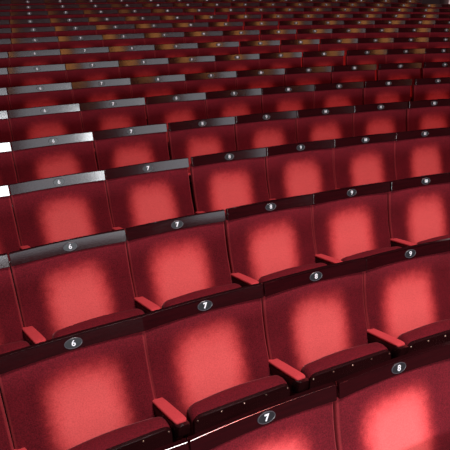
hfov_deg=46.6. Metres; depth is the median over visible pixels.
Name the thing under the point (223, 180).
seat
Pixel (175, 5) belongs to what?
seat
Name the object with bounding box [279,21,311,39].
seat
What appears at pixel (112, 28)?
seat
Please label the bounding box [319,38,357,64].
seat
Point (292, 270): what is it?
seat cushion
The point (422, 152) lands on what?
seat
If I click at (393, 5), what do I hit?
seat
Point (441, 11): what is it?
seat
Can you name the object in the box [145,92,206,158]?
seat
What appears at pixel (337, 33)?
seat
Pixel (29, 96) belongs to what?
seat
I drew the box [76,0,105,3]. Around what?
seat
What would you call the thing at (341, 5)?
seat
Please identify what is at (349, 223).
seat
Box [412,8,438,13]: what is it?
seat
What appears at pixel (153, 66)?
seat
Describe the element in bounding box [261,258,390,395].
seat
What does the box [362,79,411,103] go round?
seat
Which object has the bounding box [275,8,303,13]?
seat
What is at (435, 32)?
seat
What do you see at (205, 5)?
seat
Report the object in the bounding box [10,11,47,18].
seat
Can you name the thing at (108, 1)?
seat
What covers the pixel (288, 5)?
seat
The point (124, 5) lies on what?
seat
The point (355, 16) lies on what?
seat
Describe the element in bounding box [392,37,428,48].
seat
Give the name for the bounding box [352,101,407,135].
seat
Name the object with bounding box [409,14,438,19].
seat
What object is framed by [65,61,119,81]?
seat
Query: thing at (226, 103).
seat
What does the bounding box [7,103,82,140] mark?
seat
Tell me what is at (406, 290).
seat
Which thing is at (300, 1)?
seat
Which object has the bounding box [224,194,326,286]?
seat
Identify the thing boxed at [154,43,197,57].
seat
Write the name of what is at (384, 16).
seat
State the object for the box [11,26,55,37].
seat
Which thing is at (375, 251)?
seat cushion
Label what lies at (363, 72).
seat
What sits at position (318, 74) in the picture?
seat
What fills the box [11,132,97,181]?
seat
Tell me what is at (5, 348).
seat cushion
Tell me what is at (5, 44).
seat
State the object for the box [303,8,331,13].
seat
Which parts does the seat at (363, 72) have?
backrest, rail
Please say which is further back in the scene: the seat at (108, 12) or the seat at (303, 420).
the seat at (108, 12)
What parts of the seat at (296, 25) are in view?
rail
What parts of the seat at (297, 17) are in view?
rail, backrest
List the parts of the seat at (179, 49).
rail, backrest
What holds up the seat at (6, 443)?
on the floor
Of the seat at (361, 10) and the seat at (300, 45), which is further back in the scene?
the seat at (361, 10)
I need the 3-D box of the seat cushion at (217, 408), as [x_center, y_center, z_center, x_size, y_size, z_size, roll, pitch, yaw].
[0.051,0.813,2.146,0.430,0.358,0.107,-12,31,-24]
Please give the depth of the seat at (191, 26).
7.36 m
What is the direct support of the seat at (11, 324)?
on the floor
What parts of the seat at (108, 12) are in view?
rail, backrest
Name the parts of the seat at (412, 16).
backrest, rail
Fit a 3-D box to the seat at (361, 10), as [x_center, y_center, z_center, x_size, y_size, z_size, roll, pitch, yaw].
[2.647,-3.377,9.492,0.545,1.025,0.348,-4,29,-11]
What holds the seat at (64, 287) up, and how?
on the floor
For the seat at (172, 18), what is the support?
on the floor
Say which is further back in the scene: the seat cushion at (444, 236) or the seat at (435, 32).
the seat at (435, 32)
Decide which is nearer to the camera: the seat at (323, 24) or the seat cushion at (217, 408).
the seat cushion at (217, 408)
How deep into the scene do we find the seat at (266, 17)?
8.34 m
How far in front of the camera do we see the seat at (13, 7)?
8.19 m
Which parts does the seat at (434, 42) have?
backrest, rail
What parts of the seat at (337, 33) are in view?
backrest, rail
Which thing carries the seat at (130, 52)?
on the floor
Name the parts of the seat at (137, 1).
rail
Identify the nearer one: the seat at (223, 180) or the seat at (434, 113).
the seat at (223, 180)
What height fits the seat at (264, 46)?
1.025 m
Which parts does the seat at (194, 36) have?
rail, backrest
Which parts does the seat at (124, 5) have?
backrest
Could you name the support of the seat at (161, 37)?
on the floor
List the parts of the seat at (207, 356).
armrest, rail, number plate, backrest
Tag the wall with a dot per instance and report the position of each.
(423, 1)
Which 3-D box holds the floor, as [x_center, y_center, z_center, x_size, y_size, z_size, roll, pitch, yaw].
[1.903,-0.287,5.115,31.836,0.315,20.322,-12,31,-23]
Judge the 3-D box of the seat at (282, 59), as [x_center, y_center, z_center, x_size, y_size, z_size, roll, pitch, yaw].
[0.649,-1.431,6.017,0.545,1.025,0.348,-8,30,-18]
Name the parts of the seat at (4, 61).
rail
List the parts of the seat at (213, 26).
rail, backrest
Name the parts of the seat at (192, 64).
rail, backrest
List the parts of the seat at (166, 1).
rail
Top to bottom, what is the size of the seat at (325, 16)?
1.025 m
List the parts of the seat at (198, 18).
backrest, rail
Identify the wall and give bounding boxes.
[106,0,439,3]
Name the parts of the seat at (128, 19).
rail, backrest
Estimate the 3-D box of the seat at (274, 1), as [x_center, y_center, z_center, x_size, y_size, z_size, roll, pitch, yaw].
[1.197,-3.896,10.294,0.545,1.025,0.348,-6,29,-13]
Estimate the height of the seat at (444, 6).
1.025 m
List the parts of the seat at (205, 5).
rail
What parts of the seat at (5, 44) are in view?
rail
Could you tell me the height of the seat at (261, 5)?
1.025 m
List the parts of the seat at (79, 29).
rail, backrest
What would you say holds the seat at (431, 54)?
on the floor
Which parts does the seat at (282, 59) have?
backrest, rail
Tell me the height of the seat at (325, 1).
1.025 m
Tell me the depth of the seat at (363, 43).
6.87 m
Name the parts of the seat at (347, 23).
backrest, rail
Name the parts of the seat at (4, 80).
rail, backrest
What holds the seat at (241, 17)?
on the floor
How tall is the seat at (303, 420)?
1.025 m
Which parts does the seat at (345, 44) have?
rail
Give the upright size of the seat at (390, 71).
1.025 m
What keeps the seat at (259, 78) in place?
on the floor
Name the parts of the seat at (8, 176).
rail, backrest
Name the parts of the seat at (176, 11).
rail, backrest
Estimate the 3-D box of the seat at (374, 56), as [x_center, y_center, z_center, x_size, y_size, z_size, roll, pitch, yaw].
[1.701,-1.567,6.327,0.545,1.025,0.348,-7,30,-15]
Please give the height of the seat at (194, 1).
1.025 m
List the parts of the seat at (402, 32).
backrest, rail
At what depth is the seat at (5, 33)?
6.48 m
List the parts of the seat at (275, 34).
rail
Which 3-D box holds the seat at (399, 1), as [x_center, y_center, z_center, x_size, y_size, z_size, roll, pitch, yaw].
[3.778,-4.087,10.792,0.545,1.025,0.348,-3,29,-8]
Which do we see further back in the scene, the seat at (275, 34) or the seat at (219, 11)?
the seat at (219, 11)
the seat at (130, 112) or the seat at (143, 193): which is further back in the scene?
the seat at (130, 112)
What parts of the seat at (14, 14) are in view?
rail, backrest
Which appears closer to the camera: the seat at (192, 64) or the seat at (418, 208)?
the seat at (418, 208)
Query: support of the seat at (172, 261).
on the floor
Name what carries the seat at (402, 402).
on the floor
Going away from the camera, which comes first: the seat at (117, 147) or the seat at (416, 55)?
the seat at (117, 147)
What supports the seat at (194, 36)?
on the floor
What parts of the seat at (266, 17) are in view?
rail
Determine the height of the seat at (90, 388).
1.025 m
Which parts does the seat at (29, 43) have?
rail, backrest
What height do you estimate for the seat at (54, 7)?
1.025 m
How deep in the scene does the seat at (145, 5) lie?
8.94 m
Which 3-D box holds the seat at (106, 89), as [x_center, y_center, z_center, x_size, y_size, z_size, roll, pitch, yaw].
[-1.063,-0.779,4.769,0.545,1.025,0.348,-11,31,-23]
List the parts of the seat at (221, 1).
rail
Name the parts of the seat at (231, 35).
rail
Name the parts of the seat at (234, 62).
backrest, rail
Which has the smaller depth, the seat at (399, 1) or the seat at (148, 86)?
the seat at (148, 86)
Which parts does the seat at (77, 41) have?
rail, backrest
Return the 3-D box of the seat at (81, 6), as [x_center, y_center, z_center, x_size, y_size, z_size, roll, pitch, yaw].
[-2.098,-3.115,8.704,0.545,1.025,0.348,-10,31,-21]
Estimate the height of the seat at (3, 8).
1.025 m
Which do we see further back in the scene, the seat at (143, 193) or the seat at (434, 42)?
the seat at (434, 42)
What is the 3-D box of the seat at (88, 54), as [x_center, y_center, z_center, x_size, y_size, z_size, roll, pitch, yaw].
[-1.498,-1.425,5.835,0.545,1.025,0.348,-11,31,-22]
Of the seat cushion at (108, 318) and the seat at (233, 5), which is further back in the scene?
the seat at (233, 5)
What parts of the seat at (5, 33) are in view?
rail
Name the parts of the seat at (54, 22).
rail, backrest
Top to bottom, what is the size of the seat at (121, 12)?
1.025 m
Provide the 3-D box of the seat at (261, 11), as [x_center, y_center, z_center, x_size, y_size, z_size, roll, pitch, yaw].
[0.626,-3.181,9.017,0.545,1.025,0.348,-7,30,-15]
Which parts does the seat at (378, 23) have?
backrest, rail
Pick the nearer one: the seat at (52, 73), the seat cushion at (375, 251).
the seat cushion at (375, 251)
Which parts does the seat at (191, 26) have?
backrest, rail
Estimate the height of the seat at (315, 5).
1.025 m
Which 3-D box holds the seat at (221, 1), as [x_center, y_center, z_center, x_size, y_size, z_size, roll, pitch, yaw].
[0.182,-3.784,10.030,0.545,1.025,0.348,-7,30,-15]
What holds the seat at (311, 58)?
on the floor
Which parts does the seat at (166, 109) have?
rail, backrest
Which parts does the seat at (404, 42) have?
backrest, rail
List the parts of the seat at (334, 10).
backrest, rail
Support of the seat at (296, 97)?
on the floor
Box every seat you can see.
[0,0,10,7]
[0,5,10,16]
[0,12,10,27]
[0,19,9,27]
[0,28,12,50]
[0,38,11,63]
[0,52,10,86]
[0,67,10,109]
[0,87,12,139]
[0,110,17,179]
[0,142,20,243]
[0,184,21,316]
[0,253,29,421]
[0,315,172,449]
[0,394,13,449]
[7,64,66,86]
[7,82,73,109]
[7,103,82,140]
[8,49,61,66]
[9,170,112,249]
[9,229,144,344]
[10,5,45,11]
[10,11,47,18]
[10,18,50,37]
[11,0,43,4]
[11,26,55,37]
[11,36,58,50]
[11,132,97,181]
[44,0,75,4]
[45,4,78,10]
[48,10,83,17]
[50,17,88,26]
[55,25,95,35]
[58,35,102,48]
[60,47,109,71]
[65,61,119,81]
[71,78,131,116]
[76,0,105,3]
[79,4,111,14]
[79,97,146,168]
[83,9,117,16]
[88,16,124,24]
[93,123,169,169]
[96,24,134,34]
[102,33,144,46]
[104,157,193,230]
[107,0,135,3]
[108,45,154,60]
[111,3,142,8]
[118,9,150,16]
[118,58,168,77]
[125,16,159,23]
[125,209,240,312]
[130,74,185,124]
[135,23,171,32]
[136,0,164,8]
[141,283,289,441]
[143,3,172,8]
[144,32,183,44]
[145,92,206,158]
[151,8,182,15]
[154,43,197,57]
[154,438,188,449]
[160,15,193,26]
[165,0,192,2]
[167,116,235,212]
[168,55,214,74]
[172,22,208,31]
[173,3,201,11]
[183,8,213,21]
[184,31,222,42]
[185,71,236,92]
[187,382,336,449]
[190,147,268,265]
[193,0,219,5]
[194,15,227,21]
[197,41,238,55]
[202,3,230,14]
[205,88,261,117]
[208,22,242,30]
[214,53,259,71]
[215,8,245,21]
[220,0,246,2]
[222,30,259,53]
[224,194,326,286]
[229,14,260,29]
[231,3,258,13]
[234,110,296,149]
[235,68,284,89]
[239,40,279,53]
[244,21,277,40]
[246,8,274,20]
[247,0,272,2]
[259,3,285,7]
[259,52,301,68]
[260,29,295,51]
[260,84,313,112]
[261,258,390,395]
[262,14,293,28]
[265,139,335,199]
[273,0,298,2]
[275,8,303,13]
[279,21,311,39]
[280,39,319,66]
[284,66,331,85]
[286,3,312,7]
[293,14,322,20]
[295,105,353,142]
[296,29,331,39]
[298,0,323,2]
[302,50,343,82]
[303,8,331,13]
[311,181,401,264]
[312,20,343,28]
[313,3,338,7]
[313,81,363,107]
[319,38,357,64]
[323,0,348,2]
[323,14,352,19]
[330,64,376,82]
[331,8,358,13]
[331,28,365,38]
[332,132,396,188]
[333,341,449,449]
[339,3,364,7]
[343,20,374,27]
[346,49,386,80]
[348,0,373,2]
[352,14,381,19]
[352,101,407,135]
[357,38,393,49]
[358,8,385,13]
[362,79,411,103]
[363,238,449,359]
[365,3,390,7]
[365,28,397,37]
[373,0,397,2]
[374,20,404,27]
[377,62,421,100]
[381,14,409,19]
[385,8,412,13]
[385,48,424,77]
[387,172,449,247]
[390,3,416,7]
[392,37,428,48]
[394,127,449,179]
[397,28,430,37]
[398,0,421,3]
[404,20,434,27]
[405,99,449,130]
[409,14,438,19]
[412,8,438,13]
[412,77,449,100]
[416,4,441,8]
[421,62,449,77]
[423,48,449,64]
[427,37,449,47]
[429,28,449,36]
[434,20,449,27]
[438,9,449,13]
[438,14,449,19]
[441,4,449,8]
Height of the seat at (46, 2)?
1.025 m
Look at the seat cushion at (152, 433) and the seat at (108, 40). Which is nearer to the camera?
the seat cushion at (152, 433)
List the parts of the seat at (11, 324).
rail, backrest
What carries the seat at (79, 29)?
on the floor
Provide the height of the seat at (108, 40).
1.025 m
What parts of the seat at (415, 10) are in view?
backrest, rail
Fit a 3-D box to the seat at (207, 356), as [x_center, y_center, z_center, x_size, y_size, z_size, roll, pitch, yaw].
[-0.044,0.798,2.211,0.545,1.025,0.348,-12,31,-24]
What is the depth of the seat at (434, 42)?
7.08 m
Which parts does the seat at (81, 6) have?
backrest, rail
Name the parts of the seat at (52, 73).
rail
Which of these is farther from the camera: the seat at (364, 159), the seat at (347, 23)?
the seat at (347, 23)
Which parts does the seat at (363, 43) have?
backrest, rail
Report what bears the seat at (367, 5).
on the floor
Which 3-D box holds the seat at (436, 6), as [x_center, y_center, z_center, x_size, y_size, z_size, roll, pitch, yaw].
[3.960,-3.779,10.271,0.545,1.025,0.348,-3,29,-8]
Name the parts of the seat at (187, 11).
rail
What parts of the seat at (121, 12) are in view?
rail, backrest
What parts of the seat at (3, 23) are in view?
rail, backrest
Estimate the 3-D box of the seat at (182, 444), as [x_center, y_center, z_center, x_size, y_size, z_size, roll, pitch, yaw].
[-0.300,1.180,1.543,0.545,1.025,0.348,-13,32,-25]
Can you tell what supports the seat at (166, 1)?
on the floor
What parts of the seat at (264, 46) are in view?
backrest, rail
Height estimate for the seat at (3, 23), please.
1.025 m
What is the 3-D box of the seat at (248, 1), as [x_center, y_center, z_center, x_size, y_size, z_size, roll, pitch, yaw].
[0.688,-3.843,10.167,0.545,1.025,0.348,-6,30,-14]
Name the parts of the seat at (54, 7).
backrest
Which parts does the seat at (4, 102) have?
rail, backrest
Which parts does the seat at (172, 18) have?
rail, backrest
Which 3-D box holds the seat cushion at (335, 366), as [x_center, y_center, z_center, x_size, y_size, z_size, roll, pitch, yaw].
[0.522,0.718,2.346,0.430,0.358,0.107,-11,31,-22]
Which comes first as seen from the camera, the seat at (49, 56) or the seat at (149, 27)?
the seat at (49, 56)
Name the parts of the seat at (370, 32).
backrest, rail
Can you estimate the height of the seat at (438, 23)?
1.025 m
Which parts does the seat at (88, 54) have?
rail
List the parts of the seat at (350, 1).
rail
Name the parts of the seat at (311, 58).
rail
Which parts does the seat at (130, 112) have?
rail, number plate, backrest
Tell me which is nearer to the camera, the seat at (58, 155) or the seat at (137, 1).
the seat at (58, 155)
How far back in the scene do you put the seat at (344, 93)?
4.91 m
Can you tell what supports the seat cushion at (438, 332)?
on the seat at (406, 290)
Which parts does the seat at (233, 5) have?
rail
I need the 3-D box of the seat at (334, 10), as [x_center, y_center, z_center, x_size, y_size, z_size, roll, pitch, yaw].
[2.138,-3.336,9.388,0.545,1.025,0.348,-5,29,-12]
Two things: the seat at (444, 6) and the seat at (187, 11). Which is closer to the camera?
the seat at (187, 11)
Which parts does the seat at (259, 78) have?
backrest, rail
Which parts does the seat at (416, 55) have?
rail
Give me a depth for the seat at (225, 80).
5.04 m
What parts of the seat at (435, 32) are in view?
backrest, rail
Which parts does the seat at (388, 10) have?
backrest, rail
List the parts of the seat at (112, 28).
rail, backrest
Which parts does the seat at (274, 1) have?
rail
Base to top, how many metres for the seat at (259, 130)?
1.025 m
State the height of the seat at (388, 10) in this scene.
1.025 m
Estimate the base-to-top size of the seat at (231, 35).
1.025 m
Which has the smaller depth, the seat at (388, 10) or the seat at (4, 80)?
the seat at (4, 80)
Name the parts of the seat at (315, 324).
armrest, rail, backrest, number plate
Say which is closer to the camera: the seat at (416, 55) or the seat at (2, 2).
the seat at (416, 55)
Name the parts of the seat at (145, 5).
rail, backrest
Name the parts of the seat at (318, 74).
backrest, rail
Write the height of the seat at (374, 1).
1.025 m
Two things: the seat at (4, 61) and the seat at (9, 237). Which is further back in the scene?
the seat at (4, 61)
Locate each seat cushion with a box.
[0,341,29,353]
[52,309,144,338]
[67,417,169,449]
[162,283,240,307]
[187,375,286,436]
[258,263,326,283]
[301,342,387,389]
[341,246,401,261]
[397,319,449,344]
[416,234,449,243]
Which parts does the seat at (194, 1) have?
rail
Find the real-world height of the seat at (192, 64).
1.025 m
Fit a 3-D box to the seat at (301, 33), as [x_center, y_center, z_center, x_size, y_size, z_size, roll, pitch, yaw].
[1.268,-2.223,7.416,0.545,1.025,0.348,-7,30,-15]
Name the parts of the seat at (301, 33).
backrest, rail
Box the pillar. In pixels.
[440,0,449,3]
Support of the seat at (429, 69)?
on the floor
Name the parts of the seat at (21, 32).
rail, backrest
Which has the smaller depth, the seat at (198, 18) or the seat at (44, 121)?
the seat at (44, 121)
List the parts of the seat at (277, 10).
backrest, rail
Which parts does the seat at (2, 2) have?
rail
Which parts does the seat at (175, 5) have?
rail, backrest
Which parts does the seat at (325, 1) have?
rail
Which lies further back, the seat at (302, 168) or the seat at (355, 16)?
the seat at (355, 16)
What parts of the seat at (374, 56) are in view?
rail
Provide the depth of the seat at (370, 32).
7.55 m
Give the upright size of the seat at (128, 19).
1.025 m
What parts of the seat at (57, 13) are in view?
rail, backrest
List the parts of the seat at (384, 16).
backrest, rail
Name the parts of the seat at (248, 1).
rail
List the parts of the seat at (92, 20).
rail, backrest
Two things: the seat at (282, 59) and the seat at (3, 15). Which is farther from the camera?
the seat at (3, 15)
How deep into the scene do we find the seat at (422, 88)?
5.20 m
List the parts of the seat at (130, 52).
rail, backrest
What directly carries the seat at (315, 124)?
on the floor
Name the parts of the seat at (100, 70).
rail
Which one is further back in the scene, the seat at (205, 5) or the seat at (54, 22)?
the seat at (205, 5)
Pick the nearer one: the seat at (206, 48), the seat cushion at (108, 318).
the seat cushion at (108, 318)
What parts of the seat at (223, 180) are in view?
rail, number plate, backrest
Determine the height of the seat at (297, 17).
1.025 m
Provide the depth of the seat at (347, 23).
8.09 m
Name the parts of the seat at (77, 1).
backrest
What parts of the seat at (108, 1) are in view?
backrest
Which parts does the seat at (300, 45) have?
rail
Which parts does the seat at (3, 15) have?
rail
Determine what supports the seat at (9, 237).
on the floor
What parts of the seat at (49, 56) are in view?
rail, backrest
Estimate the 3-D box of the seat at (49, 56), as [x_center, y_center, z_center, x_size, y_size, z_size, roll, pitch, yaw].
[-1.968,-1.329,5.633,0.545,1.025,0.348,-12,31,-23]
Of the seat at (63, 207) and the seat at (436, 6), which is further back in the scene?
the seat at (436, 6)
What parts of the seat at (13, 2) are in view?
backrest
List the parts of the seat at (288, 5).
rail, backrest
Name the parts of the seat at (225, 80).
backrest, rail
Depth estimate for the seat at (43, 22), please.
7.11 m
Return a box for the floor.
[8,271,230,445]
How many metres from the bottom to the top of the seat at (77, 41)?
1.025 m
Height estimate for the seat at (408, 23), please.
1.025 m
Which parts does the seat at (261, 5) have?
rail, backrest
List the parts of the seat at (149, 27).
rail, backrest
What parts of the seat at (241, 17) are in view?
rail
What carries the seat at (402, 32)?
on the floor
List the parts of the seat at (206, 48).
backrest, rail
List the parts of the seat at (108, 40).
rail, backrest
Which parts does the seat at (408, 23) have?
backrest, rail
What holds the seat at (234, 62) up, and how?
on the floor
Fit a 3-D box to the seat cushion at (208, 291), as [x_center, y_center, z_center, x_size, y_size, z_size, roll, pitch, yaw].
[-0.109,0.490,2.669,0.430,0.358,0.107,-12,31,-23]
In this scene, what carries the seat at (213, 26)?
on the floor
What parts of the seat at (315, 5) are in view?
backrest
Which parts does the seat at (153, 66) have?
rail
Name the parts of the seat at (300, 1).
rail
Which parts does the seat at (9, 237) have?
rail, backrest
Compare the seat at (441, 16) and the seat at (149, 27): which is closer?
the seat at (149, 27)
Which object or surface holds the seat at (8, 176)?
on the floor
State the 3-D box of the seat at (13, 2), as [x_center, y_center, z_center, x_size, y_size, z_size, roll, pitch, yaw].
[-3.252,-3.239,8.832,0.545,1.025,0.348,-11,31,-23]
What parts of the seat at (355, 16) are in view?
backrest, rail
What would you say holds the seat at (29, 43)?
on the floor
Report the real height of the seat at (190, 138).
1.025 m
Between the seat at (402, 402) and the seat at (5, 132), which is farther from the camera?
the seat at (5, 132)
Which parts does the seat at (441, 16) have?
rail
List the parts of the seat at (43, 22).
rail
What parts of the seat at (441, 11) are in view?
rail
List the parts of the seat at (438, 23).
backrest, rail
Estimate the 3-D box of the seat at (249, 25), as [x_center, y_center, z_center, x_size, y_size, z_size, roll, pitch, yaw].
[0.555,-2.480,7.804,0.545,1.025,0.348,-7,30,-16]
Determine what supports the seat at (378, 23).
on the floor
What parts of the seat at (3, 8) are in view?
rail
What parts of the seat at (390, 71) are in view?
rail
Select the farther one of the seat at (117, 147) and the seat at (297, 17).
the seat at (297, 17)
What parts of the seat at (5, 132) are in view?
rail, backrest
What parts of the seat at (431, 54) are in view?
rail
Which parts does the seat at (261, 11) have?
rail, backrest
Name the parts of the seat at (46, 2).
backrest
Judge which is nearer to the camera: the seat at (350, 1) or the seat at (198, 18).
the seat at (198, 18)
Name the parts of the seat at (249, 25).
rail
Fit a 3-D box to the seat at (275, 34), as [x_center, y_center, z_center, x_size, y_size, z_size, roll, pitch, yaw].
[0.750,-2.160,7.269,0.545,1.025,0.348,-7,30,-16]
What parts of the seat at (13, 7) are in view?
backrest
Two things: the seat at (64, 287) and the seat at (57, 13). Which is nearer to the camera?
the seat at (64, 287)
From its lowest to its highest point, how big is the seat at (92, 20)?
1.025 m
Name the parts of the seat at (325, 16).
backrest, rail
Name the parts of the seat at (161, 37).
rail, backrest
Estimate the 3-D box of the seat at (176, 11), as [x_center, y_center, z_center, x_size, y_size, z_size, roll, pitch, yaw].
[-0.905,-2.972,8.546,0.545,1.025,0.348,-9,30,-19]
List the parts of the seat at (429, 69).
backrest, rail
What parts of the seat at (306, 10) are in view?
backrest, rail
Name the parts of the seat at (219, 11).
backrest, rail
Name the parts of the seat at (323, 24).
backrest, rail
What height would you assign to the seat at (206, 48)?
1.025 m
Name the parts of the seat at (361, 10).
backrest, rail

